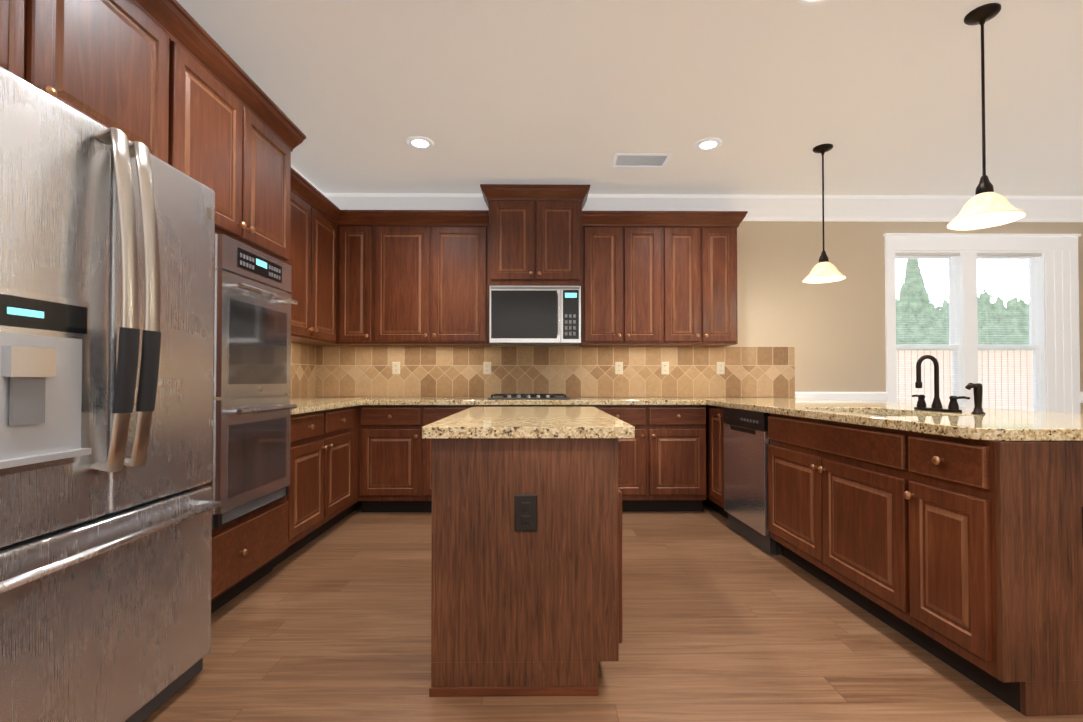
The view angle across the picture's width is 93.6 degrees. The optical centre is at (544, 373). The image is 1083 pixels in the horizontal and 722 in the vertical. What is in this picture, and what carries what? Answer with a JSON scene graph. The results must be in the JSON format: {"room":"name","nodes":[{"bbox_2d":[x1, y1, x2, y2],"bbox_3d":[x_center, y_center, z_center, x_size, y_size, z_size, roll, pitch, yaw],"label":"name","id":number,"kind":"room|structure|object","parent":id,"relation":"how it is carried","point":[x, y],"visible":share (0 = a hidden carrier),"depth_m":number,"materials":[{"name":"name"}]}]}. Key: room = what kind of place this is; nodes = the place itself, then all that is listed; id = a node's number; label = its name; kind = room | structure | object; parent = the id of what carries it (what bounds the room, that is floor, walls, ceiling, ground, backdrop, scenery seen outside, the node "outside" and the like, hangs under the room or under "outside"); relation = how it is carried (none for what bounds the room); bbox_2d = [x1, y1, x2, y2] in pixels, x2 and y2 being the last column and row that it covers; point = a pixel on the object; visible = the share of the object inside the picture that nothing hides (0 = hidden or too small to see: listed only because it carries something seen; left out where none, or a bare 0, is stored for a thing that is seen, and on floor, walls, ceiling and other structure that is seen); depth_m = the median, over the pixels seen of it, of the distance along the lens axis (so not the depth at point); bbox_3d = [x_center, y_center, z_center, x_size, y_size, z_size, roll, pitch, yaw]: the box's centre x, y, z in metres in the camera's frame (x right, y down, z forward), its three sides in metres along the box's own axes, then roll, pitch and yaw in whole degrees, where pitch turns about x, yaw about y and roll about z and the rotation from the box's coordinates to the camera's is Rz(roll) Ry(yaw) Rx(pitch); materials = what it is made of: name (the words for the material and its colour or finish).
{"room":"kitchen","nodes":[
{"label":"kitchen","id":0,"kind":"room"},
{"bbox_2d":[142,503,1082,721],"bbox_3d":[1.784,1.142,0.685,8.290,0.120,8.620,0,-1,-1],"label":"floor","id":1,"kind":"structure","parent":0,"point":[722,621],"depth_m":2.03,"materials":[{"name":"brown wood"}]},
{"bbox_2d":[0,66,220,721],"bbox_3d":[-1.582,0.197,1.425,0.914,1.768,0.915,0,-1,-1],"label":"refrigerator","id":2,"kind":"object","parent":1,"relation":"on","point":[108,505],"visible":1,"depth_m":1.38,"materials":[{"name":"silver metal"}]},
{"bbox_2d":[0,0,305,613],"bbox_3d":[-1.728,-0.150,1.939,0.689,2.500,2.026,0,-1,-1],"label":"tall cabinet","id":3,"kind":"object","parent":1,"relation":"on","point":[172,83],"visible":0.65,"depth_m":2.04,"materials":[{"name":"brown wood"}]},
{"bbox_2d":[209,233,297,528],"bbox_3d":[-1.689,0.036,2.529,0.664,1.293,0.636,0,-1,-1],"label":"wall oven","id":4,"kind":"object","parent":3,"relation":"in","point":[253,406],"visible":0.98,"depth_m":2.43,"materials":[{"name":"grey metal"}]},
{"bbox_2d":[273,445,356,567],"bbox_3d":[-1.775,0.684,3.380,0.628,0.874,1.008,0,-1,-1],"label":"base cabinet","id":5,"kind":"object","parent":1,"relation":"on","point":[322,489],"depth_m":3.30,"materials":[{"name":"brown wood"}]},
{"bbox_2d":[361,445,431,511],"bbox_3d":[-0.994,0.698,4.356,0.991,0.874,0.628,0,-1,-1],"label":"base cabinet","id":6,"kind":"object","parent":1,"relation":"on","point":[394,478],"depth_m":4.04,"materials":[{"name":"brown wood"}]},
{"bbox_2d":[429,439,621,696],"bbox_3d":[-0.050,0.670,2.372,0.697,0.874,1.282,0,-1,-1],"label":"kitchen island","id":7,"kind":"object","parent":1,"relation":"on","point":[538,612],"depth_m":1.74,"materials":[{"name":"brown wood"}]},
{"bbox_2d":[514,495,536,530],"bbox_3d":[-0.065,0.479,1.739,0.078,0.125,0.010,0,-1,-1],"label":"electrical outlet","id":8,"kind":"object","parent":7,"relation":"attached to","point":[525,512],"visible":1,"depth_m":1.74,"materials":[{"name":"black plastic"}]},
{"bbox_2d":[422,407,634,438],"bbox_3d":[-0.062,0.211,2.384,0.724,0.040,1.330,0,-1,-1],"label":"island countertop","id":9,"kind":"structure","parent":7,"relation":"on","point":[475,422],"depth_m":1.77,"materials":[{"name":"beige stone"}]},
{"bbox_2d":[618,441,704,511],"bbox_3d":[0.815,0.698,4.376,0.957,0.874,0.628,0,-1,-1],"label":"base cabinet","id":10,"kind":"object","parent":1,"relation":"on","point":[669,477],"depth_m":4.07,"materials":[{"name":"brown wood"}]},
{"bbox_2d":[723,408,781,554],"bbox_3d":[1.637,0.685,3.451,0.613,0.872,0.620,0,-1,-3],"label":"dishwasher","id":11,"kind":"object","parent":1,"relation":"on","point":[746,441],"visible":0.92,"depth_m":3.36,"materials":[{"name":"grey metal"}]},
{"bbox_2d":[705,441,812,528],"bbox_3d":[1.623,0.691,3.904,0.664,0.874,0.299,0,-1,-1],"label":"base cabinet","id":12,"kind":"object","parent":1,"relation":"on","point":[790,471],"depth_m":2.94,"materials":[{"name":"brown wood"}]},
{"bbox_2d":[789,441,884,472],"bbox_3d":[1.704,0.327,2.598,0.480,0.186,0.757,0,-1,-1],"label":"base cabinet","id":13,"kind":"object","parent":1,"relation":"on","point":[867,454],"depth_m":2.33,"materials":[{"name":"brown wood"}]},
{"bbox_2d":[885,441,1082,716],"bbox_3d":[1.731,0.662,1.845,0.671,0.874,0.397,0,-1,-1],"label":"base cabinet","id":14,"kind":"object","parent":1,"relation":"on","point":[953,541],"depth_m":1.66,"materials":[{"name":"brown wood"}]},
{"bbox_2d":[290,397,1082,444],"bbox_3d":[0.231,0.222,3.158,4.634,0.040,3.065,0,-1,-1],"label":"countertop","id":15,"kind":"structure","parent":14,"relation":"on","point":[341,420],"depth_m":3.46,"materials":[{"name":"beige stone"}]},
{"bbox_2d":[488,394,568,398],"bbox_3d":[-0.136,0.201,4.394,0.670,0.036,0.430,0,-1,-1],"label":"cooktop","id":16,"kind":"object","parent":15,"relation":"in","point":[534,396],"visible":1,"depth_m":4.22,"materials":[{"name":"grey metal"}]},
{"bbox_2d":[912,355,985,413],"bbox_3d":[1.979,0.049,2.574,0.139,0.288,0.436,0,-1,-3],"label":"faucet","id":17,"kind":"object","parent":15,"relation":"on","point":[953,405],"visible":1,"depth_m":2.60,"materials":[{"name":"black metal"}]},
{"bbox_2d":[176,0,1082,195],"bbox_3d":[1.784,-1.737,0.726,8.290,0.120,8.620,0,-1,-1],"label":"ceiling","id":18,"kind":"structure","parent":0,"point":[882,97],"depth_m":2.97,"materials":[{"name":"paint"}]},
{"bbox_2d":[407,136,433,148],"bbox_3d":[-0.882,-1.630,3.606,0.188,0.012,0.188,0,-1,-1],"label":"recessed light","id":19,"kind":"object","parent":18,"relation":"in","point":[418,142],"visible":0.98,"depth_m":3.60,"materials":[{"name":"white"}]},
{"bbox_2d":[611,153,671,167],"bbox_3d":[0.735,-1.627,3.894,0.420,0.009,0.240,0,-1,-1],"label":"ceiling vent","id":20,"kind":"object","parent":18,"relation":"in","point":[640,160],"visible":1,"depth_m":3.90,"materials":[{"name":"grey metal"}]},
{"bbox_2d":[695,138,721,150],"bbox_3d":[1.167,-1.630,3.628,0.188,0.012,0.188,0,-1,-1],"label":"recessed light","id":21,"kind":"object","parent":18,"relation":"in","point":[706,144],"visible":1,"depth_m":3.62,"materials":[{"name":"white"}]},
{"bbox_2d":[796,0,826,4],"bbox_3d":[1.183,-1.650,2.189,0.188,0.012,0.188,0,-1,-1],"label":"recessed light","id":22,"kind":"object","parent":18,"relation":"in","point":[808,2],"visible":1,"depth_m":2.25,"materials":[{"name":"white"}]},
{"bbox_2d":[803,144,845,282],"bbox_3d":[2.017,-1.155,3.681,0.276,0.960,0.276,0,-1,-1],"label":"pendant light","id":23,"kind":"object","parent":18,"relation":"hanging from","point":[824,270],"visible":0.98,"depth_m":3.66,"materials":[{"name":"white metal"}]},
{"bbox_2d":[946,3,1025,229],"bbox_3d":[2.011,-1.174,2.331,0.276,0.960,0.276,0,-1,-1],"label":"pendant light","id":24,"kind":"object","parent":18,"relation":"hanging from","point":[986,206],"visible":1,"depth_m":2.32,"materials":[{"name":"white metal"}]},
{"bbox_2d":[316,221,1082,413],"bbox_3d":[1.740,-0.240,4.775,7.690,2.760,0.120,0,-1,-1],"label":"wall","id":25,"kind":"structure","parent":0,"point":[833,334],"depth_m":4.73,"materials":[{"name":"beige paint"}]},
{"bbox_2d":[287,343,318,398],"bbox_3d":[-2.090,-0.024,3.769,0.008,0.466,1.770,0,-1,-1],"label":"tile backsplash","id":26,"kind":"structure","parent":25,"relation":"attached to","point":[304,358],"depth_m":4.43,"materials":[{"name":"beige tile"}]},
{"bbox_2d":[291,165,326,196],"bbox_3d":[-2.005,-1.575,0.683,0.112,0.205,8.020,0,-1,-1],"label":"crown molding","id":27,"kind":"structure","parent":25,"relation":"attached to","point":[325,194],"depth_m":4.30,"materials":[{"name":"white paint"}]},
{"bbox_2d":[288,183,339,345],"bbox_3d":[-1.929,-0.776,3.851,0.328,1.035,0.945,0,-1,-1],"label":"upper cabinet","id":28,"kind":"object","parent":25,"relation":"attached to","point":[314,261],"depth_m":3.90,"materials":[{"name":"brown wood"}]},
{"bbox_2d":[336,219,371,345],"bbox_3d":[-1.631,-0.767,4.510,0.317,1.035,0.348,0,-1,-1],"label":"upper cabinet","id":29,"kind":"object","parent":25,"relation":"attached to","point":[354,325],"depth_m":4.34,"materials":[{"name":"brown wood"}]},
{"bbox_2d":[372,219,491,345],"bbox_3d":[-0.977,-0.767,4.517,0.992,1.035,0.348,0,-1,-1],"label":"upper cabinet","id":30,"kind":"object","parent":25,"relation":"attached to","point":[431,277],"depth_m":4.35,"materials":[{"name":"brown wood"}]},
{"bbox_2d":[488,195,583,286],"bbox_3d":[-0.083,-1.109,4.497,0.790,0.740,0.418,0,-1,-1],"label":"upper cabinet","id":31,"kind":"object","parent":25,"relation":"attached to","point":[534,240],"depth_m":4.29,"materials":[{"name":"brown wood"}]},
{"bbox_2d":[489,286,580,345],"bbox_3d":[-0.082,-0.494,4.473,0.772,0.484,0.445,0,-1,-1],"label":"over-the-range microwave","id":32,"kind":"object","parent":31,"relation":"attached to","point":[535,315],"visible":1,"depth_m":4.29,"materials":[{"name":"grey metal"}]},
{"bbox_2d":[319,346,794,396],"bbox_3d":[0.106,-0.011,4.689,4.420,0.466,0.009,0,-1,-1],"label":"tile backsplash","id":33,"kind":"structure","parent":25,"relation":"attached to","point":[325,371],"depth_m":4.69,"materials":[{"name":"beige tile"}]},
{"bbox_2d":[392,362,399,373],"bbox_3d":[-1.364,-0.046,4.664,0.072,0.115,0.010,0,-1,-1],"label":"electrical outlet","id":34,"kind":"object","parent":33,"relation":"attached to","point":[395,367],"visible":1,"depth_m":4.66,"materials":[{"name":"beige plastic"}]},
{"bbox_2d":[483,362,490,373],"bbox_3d":[-0.529,-0.046,4.673,0.072,0.115,0.010,0,-1,-1],"label":"electrical outlet","id":35,"kind":"object","parent":33,"relation":"attached to","point":[486,367],"visible":1,"depth_m":4.67,"materials":[{"name":"beige plastic"}]},
{"bbox_2d":[615,362,622,373],"bbox_3d":[0.686,-0.046,4.686,0.072,0.115,0.010,0,-1,-1],"label":"electrical outlet","id":36,"kind":"object","parent":33,"relation":"attached to","point":[618,367],"visible":1,"depth_m":4.68,"materials":[{"name":"beige plastic"}]},
{"bbox_2d":[661,362,668,373],"bbox_3d":[1.111,-0.046,4.691,0.072,0.115,0.010,0,-1,-1],"label":"electrical outlet","id":37,"kind":"object","parent":33,"relation":"attached to","point":[664,367],"visible":1,"depth_m":4.69,"materials":[{"name":"beige plastic"}]},
{"bbox_2d":[717,362,724,373],"bbox_3d":[1.626,-0.046,4.696,0.072,0.115,0.010,0,-1,-1],"label":"electrical outlet","id":38,"kind":"object","parent":33,"relation":"attached to","point":[720,367],"visible":1,"depth_m":4.70,"materials":[{"name":"beige plastic"}]},
{"bbox_2d":[579,223,663,346],"bbox_3d":[0.663,-0.766,4.535,0.694,1.035,0.348,0,-1,-1],"label":"upper cabinet","id":39,"kind":"object","parent":25,"relation":"attached to","point":[622,293],"depth_m":4.36,"materials":[{"name":"brown wood"}]},
{"bbox_2d":[664,223,739,346],"bbox_3d":[1.336,-0.766,4.542,0.652,1.035,0.348,0,-1,-1],"label":"upper cabinet","id":40,"kind":"object","parent":25,"relation":"attached to","point":[700,259],"depth_m":4.37,"materials":[{"name":"brown wood"}]},
{"bbox_2d":[327,193,1082,221],"bbox_3d":[1.736,-1.518,4.677,7.440,0.205,0.112,0,-1,-1],"label":"crown molding","id":41,"kind":"structure","parent":25,"relation":"attached to","point":[888,208],"depth_m":4.66,"materials":[{"name":"white paint"}]},
{"bbox_2d":[795,392,1082,402],"bbox_3d":[3.952,0.224,4.722,3.267,0.100,0.020,0,-1,-1],"label":"trim","id":42,"kind":"structure","parent":25,"relation":"attached to","point":[872,396],"depth_m":4.70,"materials":[{"name":"white"}]},
{"bbox_2d":[883,233,1080,413],"bbox_3d":[4.070,-0.237,4.770,1.850,2.115,0.161,0,-1,-1],"label":"window unit","id":43,"kind":"structure","parent":25,"relation":"in","point":[1053,309],"depth_m":4.74,"materials":[{"name":"white"}]},
{"label":"outside","id":44,"kind":"structure","parent":0,"visible":0},
{"bbox_2d":[895,259,1033,410],"bbox_3d":[6.918,-1.772,10.984,18.000,12.000,0.020,0,-1,-1],"label":"window panes","id":45,"kind":"structure","parent":44,"point":[940,323],"depth_m":10.98,"materials":[{"name":"clear glass"}]}
]}

